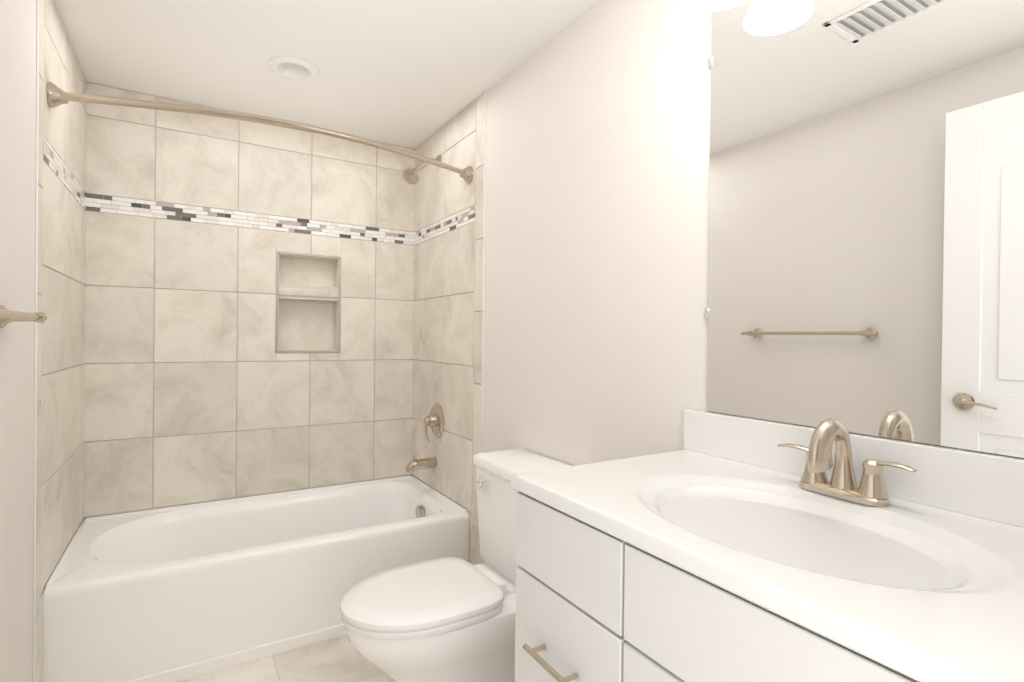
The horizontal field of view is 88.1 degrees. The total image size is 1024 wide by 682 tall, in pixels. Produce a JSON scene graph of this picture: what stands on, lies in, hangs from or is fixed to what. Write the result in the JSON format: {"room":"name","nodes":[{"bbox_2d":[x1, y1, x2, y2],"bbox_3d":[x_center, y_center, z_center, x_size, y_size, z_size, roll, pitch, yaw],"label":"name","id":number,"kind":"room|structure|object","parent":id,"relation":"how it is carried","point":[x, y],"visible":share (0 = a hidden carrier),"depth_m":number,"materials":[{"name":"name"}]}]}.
{"room":"bathroom","nodes":[
{"label":"bathroom","id":0,"kind":"room"},
{"bbox_2d":[0,0,36,681],"bbox_3d":[-0.900,0.051,0.603,0.120,2.534,2.232,0,0,-31],"label":"wall","id":1,"kind":"structure","parent":0,"point":[18,22],"depth_m":1.42,"materials":[{"name":"white paint"}]},
{"bbox_2d":[0,305,46,327],"bbox_3d":[-1.070,-0.057,1.077,0.082,0.056,0.670,0,0,-31],"label":"towel bar","id":2,"kind":"object","parent":1,"relation":"attached to","point":[7,316],"visible":1,"depth_m":1.28,"materials":[{"name":"silver metal"}]},
{"bbox_2d":[37,184,83,596],"bbox_3d":[-1.708,0.034,1.926,0.120,2.534,0.868,0,0,-31],"label":"tiled wall","id":3,"kind":"structure","parent":0,"point":[42,591],"depth_m":1.84,"materials":[{"name":"beige tile"}]},
{"bbox_2d":[35,0,86,681],"bbox_3d":[-1.655,0.036,1.957,0.004,2.331,0.865,0,0,-31],"label":"tile","id":4,"kind":"structure","parent":3,"relation":"attached to","point":[61,297],"depth_m":1.85,"materials":[{"name":"tile"}]},
{"bbox_2d":[83,82,414,518],"bbox_3d":[-1.264,0.034,2.776,1.764,2.534,0.120,0,0,-31],"label":"wall","id":5,"kind":"structure","parent":0,"point":[290,296],"depth_m":2.64,"materials":[{"name":"ceramic tile"},{"name":"stone"},{"name":"grout"}]},
{"bbox_2d":[177,634,392,681],"bbox_3d":[-0.131,1.275,0.906,2.124,0.100,4.880,0,0,-31],"label":"floor","id":6,"kind":"structure","parent":0,"point":[338,659],"depth_m":1.96,"materials":[{"name":"tile"}]},
{"bbox_2d":[43,475,468,681],"bbox_3d":[-1.045,0.998,2.405,1.520,0.415,0.758,0,0,-31],"label":"bathtub","id":7,"kind":"object","parent":6,"relation":"on","point":[174,594],"visible":0.94,"depth_m":2.07,"materials":[{"name":"white ceramic"}]},
{"bbox_2d":[340,448,570,681],"bbox_3d":[-0.175,0.822,1.717,0.743,0.796,0.472,0,0,-31],"label":"toilet","id":8,"kind":"object","parent":6,"relation":"on","point":[448,619],"visible":0.69,"depth_m":1.60,"materials":[{"name":"white ceramic"}]},
{"bbox_2d":[511,409,1023,681],"bbox_3d":[0.463,0.707,0.841,0.578,1.050,0.957,0,0,-31],"label":"bathroom vanity","id":9,"kind":"object","parent":6,"relation":"on","point":[723,548],"visible":0.96,"depth_m":0.83,"materials":[{"name":"white"}]},
{"bbox_2d":[777,418,916,506],"bbox_3d":[0.583,0.213,0.965,0.132,0.146,0.241,0,0,-31],"label":"faucet","id":10,"kind":"object","parent":9,"relation":"on","point":[870,490],"visible":1,"depth_m":0.94,"materials":[{"name":"silver metal"}]},
{"bbox_2d":[53,0,597,148],"bbox_3d":[-0.104,-1.159,0.891,2.124,0.100,4.880,0,0,-31],"label":"ceiling","id":11,"kind":"structure","parent":0,"point":[413,74],"depth_m":2.05,"materials":[{"name":"white paint"}]},
{"bbox_2d":[268,56,318,81],"bbox_3d":[-0.900,-1.158,2.186,0.196,0.085,0.196,0,0,-31],"label":"recessed light","id":12,"kind":"object","parent":11,"relation":"in","point":[293,68],"visible":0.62,"depth_m":2.21,"materials":[{"name":"white plastic"}]},
{"bbox_2d":[412,130,482,552],"bbox_3d":[-0.305,0.045,2.783,0.120,2.534,0.868,0,0,-31],"label":"tiled wall","id":13,"kind":"structure","parent":0,"point":[469,512],"depth_m":2.61,"materials":[{"name":"beige tile"}]},
{"bbox_2d":[33,0,485,681],"bbox_3d":[-0.779,0.045,1.982,1.524,2.333,0.006,0,0,-31],"label":"trim","id":14,"kind":"structure","parent":13,"relation":"attached to","point":[35,332],"depth_m":1.58,"materials":[{"name":"white"}]},
{"bbox_2d":[47,82,472,182],"bbox_3d":[-0.810,-0.790,2.042,1.516,0.080,0.223,0,0,-31],"label":"shower rod","id":15,"kind":"object","parent":13,"relation":"attached to","point":[56,96],"visible":1,"depth_m":1.84,"materials":[{"name":"silver metal"}]},
{"bbox_2d":[412,93,484,564],"bbox_3d":[-0.357,0.046,2.749,0.004,2.331,0.865,0,0,-31],"label":"tile","id":16,"kind":"structure","parent":13,"relation":"attached to","point":[447,329],"depth_m":2.66,"materials":[{"name":"tile"}]},
{"bbox_2d":[406,456,436,472],"bbox_3d":[-0.481,0.643,2.787,0.158,0.087,0.054,0,0,-31],"label":"tub spout","id":17,"kind":"object","parent":16,"relation":"attached to","point":[416,464],"visible":1,"depth_m":2.77,"materials":[{"name":"silver metal"}]},
{"bbox_2d":[402,155,441,184],"bbox_3d":[-0.464,-0.894,2.732,0.208,0.182,0.098,0,0,-31],"label":"shower head","id":18,"kind":"object","parent":16,"relation":"attached to","point":[410,175],"visible":0.79,"depth_m":2.69},
{"bbox_2d":[423,403,443,442],"bbox_3d":[-0.427,0.431,2.782,0.075,0.202,0.176,0,0,-31],"label":"tub valve","id":19,"kind":"object","parent":16,"relation":"attached to","point":[434,419],"visible":0.96,"depth_m":2.76,"materials":[{"name":"silver metal"}]},
{"bbox_2d":[481,0,1023,563],"bbox_3d":[0.888,0.070,0.828,0.120,2.534,3.712,0,0,-31],"label":"wall","id":20,"kind":"structure","parent":0,"point":[597,180],"depth_m":1.70,"materials":[{"name":"white paint"}]},
{"bbox_2d":[691,0,748,10],"bbox_3d":[0.651,-0.925,0.939,0.180,0.278,0.754,0,0,-31],"label":"sconce","id":21,"kind":"object","parent":20,"relation":"attached to","point":[713,5],"visible":0.98,"depth_m":1.25,"materials":[{"name":"white glass"}]},
{"bbox_2d":[704,0,1023,457],"bbox_3d":[0.730,-0.389,0.966,0.008,1.143,0.898,0,0,-31],"label":"mirror","id":22,"kind":"object","parent":20,"relation":"attached to","point":[866,237],"visible":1,"depth_m":1.02,"materials":[{"name":"clear glass"}]}
]}

